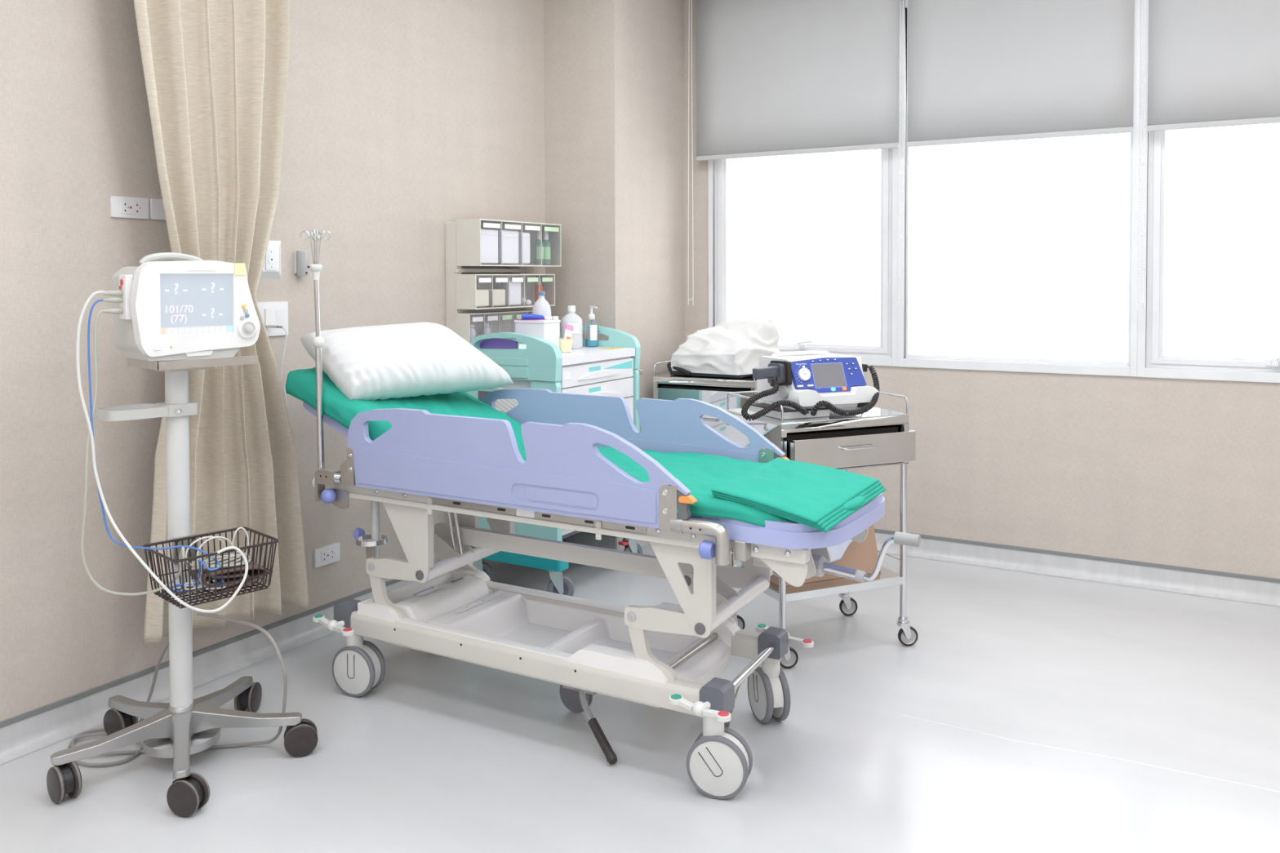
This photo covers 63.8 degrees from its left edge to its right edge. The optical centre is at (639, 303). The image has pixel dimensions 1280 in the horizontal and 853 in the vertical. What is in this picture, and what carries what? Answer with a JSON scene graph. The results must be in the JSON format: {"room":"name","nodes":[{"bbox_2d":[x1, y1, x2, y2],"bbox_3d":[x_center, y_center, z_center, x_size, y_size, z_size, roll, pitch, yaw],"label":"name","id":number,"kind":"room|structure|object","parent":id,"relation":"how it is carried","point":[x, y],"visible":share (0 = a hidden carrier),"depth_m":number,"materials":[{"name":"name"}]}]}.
{"room":"hospital room","nodes":[
{"label":"hospital room","id":0,"kind":"room"},
{"bbox_2d":[0,0,545,721],"bbox_3d":[-2.127,-0.229,3.058,0.120,3.300,7.950,1,2,30],"label":"wall","id":1,"kind":"structure","parent":0,"point":[405,119],"depth_m":3.60,"materials":[{"name":"paint"}]},
{"bbox_2d":[110,195,148,218],"bbox_3d":[-1.761,-0.331,3.552,0.012,0.072,0.136,1,2,30],"label":"wall outlet","id":2,"kind":"object","parent":1,"relation":"attached to","point":[121,206],"visible":1,"depth_m":3.54,"materials":[{"name":"white plastic"}]},
{"bbox_2d":[120,200,141,214],"bbox_3d":[-1.758,-0.331,3.550,0.004,0.044,0.074,1,2,30],"label":"socket","id":3,"kind":"object","parent":2,"relation":"attached to","point":[127,207],"depth_m":3.55,"materials":[{"name":"white plastic"}]},
{"bbox_2d":[150,198,165,219],"bbox_3d":[-1.690,-0.335,3.678,0.009,0.072,0.132,1,2,30],"label":"wall plate","id":4,"kind":"object","parent":1,"relation":"attached to","point":[157,208],"visible":0.44,"depth_m":3.64,"materials":[{"name":"white plastic"}]},
{"bbox_2d":[0,559,507,764],"bbox_3d":[-2.250,1.382,2.717,0.049,0.097,6.956,1,2,30],"label":"baseboard","id":5,"kind":"structure","parent":1,"relation":"attached to","point":[20,739],"depth_m":3.64,"materials":[{"name":"plastic"}]},
{"bbox_2d":[260,240,281,279],"bbox_3d":[-1.461,-0.173,4.054,0.029,0.153,0.139,1,2,30],"label":"wall socket","id":6,"kind":"object","parent":1,"relation":"attached to","point":[272,268],"visible":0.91,"depth_m":4.06,"materials":[{"name":"white plastic"}]},
{"bbox_2d":[257,301,288,336],"bbox_3d":[-1.471,0.062,4.058,0.014,0.135,0.203,1,2,30],"label":"plate","id":7,"kind":"object","parent":1,"relation":"attached to","point":[272,313],"visible":0.68,"depth_m":4.09,"materials":[{"name":"white plastic"}]},
{"bbox_2d":[264,308,271,325],"bbox_3d":[-1.466,0.053,4.056,0.005,0.067,0.030,1,2,30],"label":"switch","id":8,"kind":"object","parent":7,"relation":"attached to","point":[268,312],"depth_m":4.05,"materials":[{"name":"white plastic"}]},
{"bbox_2d":[266,324,287,406],"bbox_3d":[-1.430,0.378,4.066,0.054,0.588,0.071,1,2,43],"label":"cord","id":9,"kind":"object","parent":1,"relation":"attached to","point":[268,326],"visible":0.18,"depth_m":4.06,"materials":[{"name":"white plastic"}]},
{"bbox_2d":[293,249,308,275],"bbox_3d":[-1.374,-0.164,4.183,0.050,0.104,0.044,1,2,30],"label":"wall holder","id":10,"kind":"object","parent":1,"relation":"attached to","point":[301,256],"visible":1,"depth_m":4.17,"materials":[{"name":"white plastic"}]},
{"bbox_2d":[314,542,340,568],"bbox_3d":[-1.320,1.063,4.341,0.012,0.076,0.135,1,2,30],"label":"wall outlet","id":11,"kind":"object","parent":1,"relation":"attached to","point":[331,553],"visible":1,"depth_m":4.33,"materials":[{"name":"white plastic"}]},
{"bbox_2d":[320,547,334,562],"bbox_3d":[-1.317,1.063,4.340,0.004,0.044,0.074,1,2,30],"label":"socket","id":12,"kind":"object","parent":11,"relation":"attached to","point":[327,554],"depth_m":4.34,"materials":[{"name":"white plastic"}]},
{"bbox_2d":[444,222,526,333],"bbox_3d":[-0.770,0.105,5.200,0.075,1.007,0.560,1,2,30],"label":"wall rack","id":13,"kind":"object","parent":1,"relation":"attached to","point":[451,269],"visible":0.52,"depth_m":4.96,"materials":[{"name":"white metal"}]},
{"bbox_2d":[456,309,532,343],"bbox_3d":[-0.698,0.127,5.167,0.084,0.173,0.585,1,2,30],"label":"upper cabinet","id":14,"kind":"object","parent":13,"relation":"attached to","point":[499,321],"visible":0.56,"depth_m":5.09,"materials":[{"name":"white plastic"}]},
{"bbox_2d":[470,324,475,342],"bbox_3d":[-0.815,0.154,4.961,0.046,0.108,0.046,1,2,30],"label":"bottle","id":15,"kind":"object","parent":14,"relation":"in","point":[473,332],"visible":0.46,"depth_m":4.95,"materials":[{"name":"white plastic"}]},
{"bbox_2d":[481,323,490,334],"bbox_3d":[-0.757,0.151,5.060,0.046,0.108,0.046,1,2,30],"label":"bottle","id":16,"kind":"object","parent":14,"relation":"in","point":[487,331],"visible":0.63,"depth_m":5.04,"materials":[{"name":"white plastic"}]},
{"bbox_2d":[456,274,555,309],"bbox_3d":[-0.663,-0.064,5.182,0.124,0.168,0.655,1,2,30],"label":"organizer","id":17,"kind":"object","parent":13,"relation":"attached to","point":[473,291],"visible":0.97,"depth_m":5.09,"materials":[{"name":"white plastic"}]},
{"bbox_2d":[520,297,531,305],"bbox_3d":[-0.605,-0.011,5.300,0.082,0.040,0.083,1,2,30],"label":"cotton balls","id":18,"kind":"object","parent":17,"relation":"in","point":[527,302],"visible":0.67,"depth_m":5.28},
{"bbox_2d":[534,278,542,302],"bbox_3d":[-0.531,-0.066,5.403,0.042,0.136,0.042,1,2,30],"label":"bottle","id":19,"kind":"object","parent":17,"relation":"in","point":[536,287],"visible":0.44,"depth_m":5.39,"materials":[{"name":"brown plastic"}]},
{"bbox_2d":[456,218,561,266],"bbox_3d":[-0.647,-0.298,5.181,0.149,0.223,0.672,1,2,30],"label":"organizer","id":20,"kind":"object","parent":13,"relation":"attached to","point":[479,242],"visible":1,"depth_m":5.04,"materials":[{"name":"white plastic"}]},
{"bbox_2d":[534,230,543,264],"bbox_3d":[-0.525,-0.291,5.358,0.049,0.176,0.048,1,2,30],"label":"bottle","id":21,"kind":"object","parent":20,"relation":"in","point":[538,233],"visible":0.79,"depth_m":5.34,"materials":[{"name":"green plastic"}]},
{"bbox_2d":[542,231,551,264],"bbox_3d":[-0.495,-0.293,5.410,0.049,0.176,0.048,1,2,30],"label":"bottle","id":22,"kind":"object","parent":20,"relation":"in","point":[546,249],"visible":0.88,"depth_m":5.39,"materials":[{"name":"green plastic"}]},
{"bbox_2d":[543,0,684,431],"bbox_3d":[-0.128,-0.314,5.917,0.454,3.300,0.794,1,2,30],"label":"wall","id":23,"kind":"structure","parent":0,"point":[615,69],"depth_m":5.62,"materials":[{"name":"paint"}]},
{"bbox_2d":[568,532,616,550],"bbox_3d":[-0.336,1.297,5.597,0.454,0.097,0.049,1,2,30],"label":"baseboard","id":24,"kind":"structure","parent":23,"relation":"attached to","point":[585,539],"depth_m":5.57,"materials":[{"name":"plastic"}]},
{"bbox_2d":[581,531,616,537],"bbox_3d":[-0.325,1.241,5.614,0.454,0.018,0.007,1,2,30],"label":"trim","id":25,"kind":"structure","parent":23,"relation":"attached to","point":[581,531],"depth_m":5.56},
{"bbox_2d":[0,544,1279,852],"bbox_3d":[0.184,1.501,1.760,5.420,0.100,7.950,1,2,30],"label":"floor","id":26,"kind":"structure","parent":0,"point":[445,754],"depth_m":3.25,"materials":[{"name":"plastic"}]},
{"bbox_2d":[46,355,318,817],"bbox_3d":[-1.416,0.791,3.157,0.742,1.252,0.720,1,2,44],"label":"stand","id":27,"kind":"object","parent":26,"relation":"on","point":[180,728],"depth_m":3.13,"materials":[{"name":"metal"}]},
{"bbox_2d":[67,612,287,766],"bbox_3d":[-1.461,0.814,3.280,0.738,1.201,0.310,0,2,-2],"label":"power cord","id":28,"kind":"object","parent":27,"relation":"attached to","point":[92,732],"visible":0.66,"depth_m":3.21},
{"bbox_2d":[111,252,260,361],"bbox_3d":[-1.388,0.006,3.133,0.243,0.322,0.382,1,2,44],"label":"patient monitor","id":29,"kind":"object","parent":27,"relation":"on","point":[191,307],"visible":1,"depth_m":3.06,"materials":[{"name":"white plastic"}]},
{"bbox_2d":[80,307,186,595],"bbox_3d":[-1.456,0.430,2.955,0.286,0.833,0.130,-1,2,-14],"label":"cable","id":30,"kind":"object","parent":29,"relation":"attached to","point":[115,310],"visible":0.87,"depth_m":2.94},
{"bbox_2d":[87,297,221,584],"bbox_3d":[-1.390,0.415,2.985,0.361,0.869,0.119,0,2,3],"label":"cable","id":31,"kind":"object","parent":29,"relation":"hanging from","point":[113,300],"visible":0.95,"depth_m":2.95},
{"bbox_2d":[75,289,248,613],"bbox_3d":[-1.370,0.422,2.947,0.457,0.921,0.133,0,2,-7],"label":"cable","id":32,"kind":"object","parent":29,"relation":"hanging from","point":[113,292],"visible":0.94,"depth_m":2.93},
{"bbox_2d":[234,262,245,275],"bbox_3d":[-1.232,-0.105,3.158,0.018,0.038,0.033,1,2,44],"label":"lamp","id":33,"kind":"object","parent":29,"relation":"attached to","point":[239,268],"depth_m":3.15,"materials":[{"name":"yellow plastic"}]},
{"bbox_2d":[127,355,257,372],"bbox_3d":[-1.383,0.183,3.182,0.238,0.038,0.305,1,2,44],"label":"tray","id":34,"kind":"object","parent":27,"relation":"on","point":[172,366],"depth_m":3.09,"materials":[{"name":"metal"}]},
{"bbox_2d":[166,574,235,595],"bbox_3d":[-1.293,0.831,3.049,0.134,0.042,0.206,1,2,44],"label":"wire bundle","id":35,"kind":"object","parent":27,"relation":"in","point":[193,584],"visible":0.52,"depth_m":3.01,"materials":[{"name":"white plastic"}]},
{"bbox_2d":[142,526,279,608],"bbox_3d":[-1.282,0.790,3.077,0.248,0.150,0.318,1,2,44],"label":"wire basket","id":36,"kind":"object","parent":27,"relation":"on","point":[184,537],"depth_m":3.06,"materials":[{"name":"black metal"}]},
{"bbox_2d":[187,551,268,593],"bbox_3d":[-1.247,0.801,3.103,0.125,0.102,0.212,1,2,44],"label":"blood pressure cuff","id":37,"kind":"object","parent":27,"relation":"in","point":[237,554],"visible":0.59,"depth_m":3.07,"materials":[{"name":"fabric"}]},
{"bbox_2d":[466,325,644,596],"bbox_3d":[-0.399,0.743,5.123,0.609,1.233,0.858,1,2,30],"label":"cart","id":38,"kind":"object","parent":26,"relation":"on","point":[593,371],"visible":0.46,"depth_m":4.79,"materials":[{"name":"plastic"}]},
{"bbox_2d":[480,337,517,348],"bbox_3d":[-0.658,0.201,4.894,0.220,0.075,0.060,1,2,30],"label":"box","id":39,"kind":"object","parent":38,"relation":"on","point":[494,343],"visible":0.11,"depth_m":4.87,"materials":[{"name":"purple plastic"}]},
{"bbox_2d":[517,341,526,348],"bbox_3d":[-0.511,0.205,4.808,0.110,0.070,0.061,1,2,30],"label":"printed box","id":40,"kind":"object","parent":38,"relation":"on","point":[520,345],"visible":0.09,"depth_m":4.80,"materials":[{"name":"paper"}]},
{"bbox_2d":[519,344,526,348],"bbox_3d":[-0.533,0.206,4.786,0.075,0.030,0.001,1,2,30],"label":"print","id":41,"kind":"object","parent":40,"relation":"attached to","point":[521,346],"depth_m":4.79},
{"bbox_2d":[514,319,560,348],"bbox_3d":[-0.490,0.158,4.923,0.176,0.158,0.136,1,2,30],"label":"box","id":42,"kind":"object","parent":38,"relation":"on","point":[547,330],"visible":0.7,"depth_m":4.87,"materials":[{"name":"white plastic"}]},
{"bbox_2d":[515,319,546,320],"bbox_3d":[-0.516,0.078,4.921,0.115,0.003,0.105,1,2,30],"label":"card","id":43,"kind":"object","parent":42,"relation":"on","point":[516,319],"visible":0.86,"depth_m":4.89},
{"bbox_2d":[521,313,551,319],"bbox_3d":[-0.492,0.065,4.909,0.149,0.033,0.032,-1,2,-20],"label":"tube","id":44,"kind":"object","parent":43,"relation":"on","point":[524,317],"visible":0.95,"depth_m":4.89,"materials":[{"name":"plastic"}]},
{"bbox_2d":[532,291,551,315],"bbox_3d":[-0.488,0.085,5.103,0.094,0.290,0.095,1,2,30],"label":"bottle","id":45,"kind":"object","parent":38,"relation":"on","point":[541,307],"visible":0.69,"depth_m":5.07,"materials":[{"name":"plastic"}]},
{"bbox_2d":[551,315,558,319],"bbox_3d":[-0.427,0.146,5.169,0.047,0.165,0.047,1,2,30],"label":"bottle","id":46,"kind":"object","parent":38,"relation":"on","point":[555,317],"visible":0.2,"depth_m":5.15,"materials":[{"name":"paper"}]},
{"bbox_2d":[559,337,573,352],"bbox_3d":[-0.358,0.201,4.951,0.076,0.065,0.076,1,2,30],"label":"cup","id":47,"kind":"object","parent":38,"relation":"on","point":[566,344],"visible":0.98,"depth_m":4.93,"materials":[{"name":"yellow plastic"}]},
{"bbox_2d":[564,324,573,338],"bbox_3d":[-0.346,0.155,4.970,0.010,0.112,0.080,1,2,30],"label":"pouch","id":48,"kind":"object","parent":47,"relation":"in","point":[568,328],"visible":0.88,"depth_m":4.96,"materials":[{"name":"plastic"}]},
{"bbox_2d":[560,305,582,348],"bbox_3d":[-0.347,0.119,5.226,0.110,0.215,0.110,1,2,30],"label":"water bottle","id":49,"kind":"object","parent":38,"relation":"on","point":[571,318],"visible":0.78,"depth_m":5.19,"materials":[{"name":"white plastic"}]},
{"bbox_2d":[585,306,598,346],"bbox_3d":[-0.245,0.118,5.328,0.079,0.210,0.066,1,2,30],"label":"pump bottle","id":50,"kind":"object","parent":38,"relation":"on","point":[593,341],"visible":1,"depth_m":5.31,"materials":[{"name":"white plastic"}]},
{"bbox_2d":[560,346,635,365],"bbox_3d":[-0.415,0.253,5.081,0.522,0.040,0.665,1,2,30],"label":"countertop","id":51,"kind":"structure","parent":38,"relation":"on","point":[584,354],"depth_m":4.97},
{"bbox_2d":[600,346,623,349],"bbox_3d":[-0.140,0.227,5.207,0.080,0.003,0.100,1,2,30],"label":"card","id":52,"kind":"object","parent":38,"relation":"on","point":[607,348],"visible":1,"depth_m":5.18,"materials":[{"name":"yellow paper"}]},
{"bbox_2d":[302,387,920,799],"bbox_3d":[-0.185,0.865,3.493,2.260,1.078,0.830,1,2,30],"label":"stretcher","id":53,"kind":"object","parent":26,"relation":"on","point":[672,656],"visible":0.89,"depth_m":3.37,"materials":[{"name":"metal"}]},
{"bbox_2d":[299,230,330,470],"bbox_3d":[-1.160,0.174,3.690,0.079,0.874,0.079,1,2,41],"label":"pole","id":54,"kind":"object","parent":53,"relation":"attached to","point":[318,342],"visible":1,"depth_m":3.68,"materials":[{"name":"silver metal"}]},
{"bbox_2d":[495,386,518,413],"bbox_3d":[-0.622,0.466,4.758,0.175,0.163,0.002,1,2,30],"label":"card","id":55,"kind":"object","parent":53,"relation":"attached to","point":[504,406],"visible":0.31,"depth_m":4.76,"materials":[{"name":"paper"}]},
{"bbox_2d":[285,366,791,527],"bbox_3d":[-0.262,0.441,3.558,2.046,0.391,0.646,1,2,30],"label":"mattress","id":56,"kind":"object","parent":53,"relation":"on","point":[700,473],"visible":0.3,"depth_m":3.60,"materials":[{"name":"green fabric"}]},
{"bbox_2d":[300,322,513,400],"bbox_3d":[-0.881,0.216,3.937,0.702,0.272,0.392,-2,2,-45],"label":"pillow","id":57,"kind":"object","parent":56,"relation":"on","point":[415,359],"visible":1,"depth_m":3.84,"materials":[{"name":"fabric"}]},
{"bbox_2d":[711,457,885,532],"bbox_3d":[0.475,0.561,3.101,0.428,0.081,0.609,1,2,33],"label":"folded blanket","id":58,"kind":"object","parent":56,"relation":"on","point":[819,497],"visible":1,"depth_m":2.98,"materials":[{"name":"green fabric"}]},
{"bbox_2d":[357,568,731,684],"bbox_3d":[-0.324,1.131,3.566,1.275,0.133,0.520,1,2,30],"label":"tray","id":59,"kind":"object","parent":53,"relation":"on","point":[460,614],"depth_m":3.57,"materials":[{"name":"plastic"}]},
{"bbox_2d":[653,360,758,437],"bbox_3d":[0.444,0.835,5.724,0.653,1.011,0.493,1,2,27],"label":"trolley","id":60,"kind":"object","parent":26,"relation":"on","point":[711,390],"visible":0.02,"depth_m":5.53,"materials":[{"name":"silver metal"}]},
{"bbox_2d":[660,383,751,391],"bbox_3d":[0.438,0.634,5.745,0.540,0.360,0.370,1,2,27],"label":"tray","id":61,"kind":"object","parent":60,"relation":"on","point":[664,385],"depth_m":5.60,"materials":[{"name":"metal"}]},
{"bbox_2d":[666,317,780,378],"bbox_3d":[0.459,0.237,5.691,0.560,0.322,0.346,1,2,38],"label":"bundle","id":62,"kind":"object","parent":60,"relation":"on","point":[728,348],"visible":0.95,"depth_m":5.60,"materials":[{"name":"white plastic"}]},
{"bbox_2d":[725,391,918,668],"bbox_3d":[0.748,0.877,4.179,0.648,1.011,0.527,-1,2,-24],"label":"trolley","id":63,"kind":"object","parent":26,"relation":"on","point":[876,437],"visible":0.57,"depth_m":4.01,"materials":[{"name":"silver metal"}]},
{"bbox_2d":[741,377,808,421],"bbox_3d":[0.498,0.363,3.924,0.284,0.146,0.138,-1,2,-36],"label":"cord","id":64,"kind":"object","parent":63,"relation":"on","point":[749,402],"visible":1,"depth_m":3.90,"materials":[{"name":"black rubber"}]},
{"bbox_2d":[748,402,829,419],"bbox_3d":[0.593,0.426,4.109,0.220,0.034,0.260,-1,2,-24],"label":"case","id":65,"kind":"object","parent":63,"relation":"on","point":[788,414],"visible":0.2,"depth_m":4.00,"materials":[{"name":"white plastic"}]},
{"bbox_2d":[752,351,879,411],"bbox_3d":[0.663,0.313,4.150,0.506,0.226,0.334,-1,2,-24],"label":"defibrillator","id":66,"kind":"object","parent":63,"relation":"on","point":[805,379],"visible":0.98,"depth_m":4.06,"materials":[{"name":"plastic"}]},
{"bbox_2d":[778,385,789,399],"bbox_3d":[0.568,0.346,4.051,0.014,0.060,0.060,-1,2,-24],"label":"socket","id":67,"kind":"object","parent":66,"relation":"attached to","point":[784,390],"depth_m":4.04,"materials":[{"name":"white plastic"}]},
{"bbox_2d":[810,365,879,416],"bbox_3d":[0.825,0.346,4.030,0.385,0.181,0.104,-1,2,-40],"label":"cord","id":68,"kind":"object","parent":66,"relation":"attached to","point":[873,402],"visible":1,"depth_m":4.00,"materials":[{"name":"black rubber"}]},
{"bbox_2d":[733,564,902,601],"bbox_3d":[0.719,1.112,4.212,0.587,0.030,0.426,-1,2,-24],"label":"shelf","id":69,"kind":"object","parent":63,"relation":"attached to","point":[886,577],"depth_m":4.02,"materials":[{"name":"metal"}]},
{"bbox_2d":[769,524,880,586],"bbox_3d":[0.709,0.994,4.208,0.482,0.205,0.260,-1,2,-24],"label":"cardboard box","id":70,"kind":"object","parent":63,"relation":"on","point":[863,556],"visible":0.2,"depth_m":4.14,"materials":[{"name":"brown cardboard"}]},
{"bbox_2d":[786,425,897,443],"bbox_3d":[0.717,0.565,4.197,0.535,0.138,0.374,-1,2,-24],"label":"tray","id":71,"kind":"object","parent":63,"relation":"on","point":[791,437],"depth_m":4.03,"materials":[{"name":"silver metal"}]},
{"bbox_2d":[684,0,1279,578],"bbox_3d":[2.357,-0.296,4.997,4.766,3.300,0.120,1,2,30],"label":"wall","id":72,"kind":"structure","parent":0,"point":[1184,473],"depth_m":5.07,"materials":[{"name":"paint"}]},
{"bbox_2d":[707,147,897,366],"bbox_3d":[0.908,-0.641,5.797,1.127,1.948,0.141,1,2,30],"label":"window","id":73,"kind":"structure","parent":72,"relation":"in","point":[885,354],"depth_m":5.61,"materials":[{"name":"white metal"}]},
{"bbox_2d":[688,0,899,305],"bbox_3d":[0.836,-0.919,5.722,1.247,1.871,0.076,1,2,30],"label":"roller blind","id":74,"kind":"object","parent":73,"relation":"attached to","point":[775,77],"visible":1,"depth_m":5.70,"materials":[{"name":"fabric"}]},
{"bbox_2d":[897,0,1141,377],"bbox_3d":[1.903,-0.628,5.234,1.160,1.948,0.112,1,2,30],"label":"window","id":75,"kind":"structure","parent":72,"relation":"in","point":[1129,368],"depth_m":5.22,"materials":[{"name":"white metal"}]},
{"bbox_2d":[897,0,1134,305],"bbox_3d":[1.854,-0.914,5.126,1.117,1.855,0.081,1,2,30],"label":"roller blind","id":76,"kind":"object","parent":75,"relation":"attached to","point":[979,70],"visible":1,"depth_m":5.10,"materials":[{"name":"fabric"}]},
{"bbox_2d":[874,528,1279,606],"bbox_3d":[2.319,1.306,4.969,4.766,0.097,0.049,1,2,30],"label":"baseboard","id":77,"kind":"structure","parent":72,"relation":"attached to","point":[1251,591],"depth_m":5.03,"materials":[{"name":"plastic"}]},
{"bbox_2d":[1137,0,1279,382],"bbox_3d":[2.880,-0.615,4.648,1.118,1.948,0.141,1,2,30],"label":"window","id":78,"kind":"structure","parent":72,"relation":"in","point":[1152,362],"depth_m":4.88,"materials":[{"name":"white metal"}]},
{"bbox_2d":[1137,0,1279,311],"bbox_3d":[2.862,-0.894,4.556,1.164,1.870,0.080,1,2,29],"label":"roller blind","id":79,"kind":"object","parent":78,"relation":"attached to","point":[1211,63],"visible":1,"depth_m":4.68,"materials":[{"name":"fabric"}]},
{"bbox_3d":[0.174,-1.897,1.666,5.420,0.100,7.950,1,2,30],"label":"ceiling","id":80,"kind":"structure","parent":0,"visible":0},
{"bbox_3d":[-1.417,-1.876,3.782,0.030,0.050,3.600,1,2,30],"label":"track","id":81,"kind":"object","parent":80,"relation":"attached to","visible":0},
{"bbox_2d":[133,0,309,644],"bbox_3d":[-1.517,-0.329,3.643,0.133,3.035,0.722,1,2,30],"label":"curtain","id":82,"kind":"object","parent":81,"relation":"hanging from","point":[215,72],"visible":0.72,"depth_m":3.70,"materials":[{"name":"fabric"}]},
{"label":"outside","id":83,"kind":"structure","parent":0,"visible":0},
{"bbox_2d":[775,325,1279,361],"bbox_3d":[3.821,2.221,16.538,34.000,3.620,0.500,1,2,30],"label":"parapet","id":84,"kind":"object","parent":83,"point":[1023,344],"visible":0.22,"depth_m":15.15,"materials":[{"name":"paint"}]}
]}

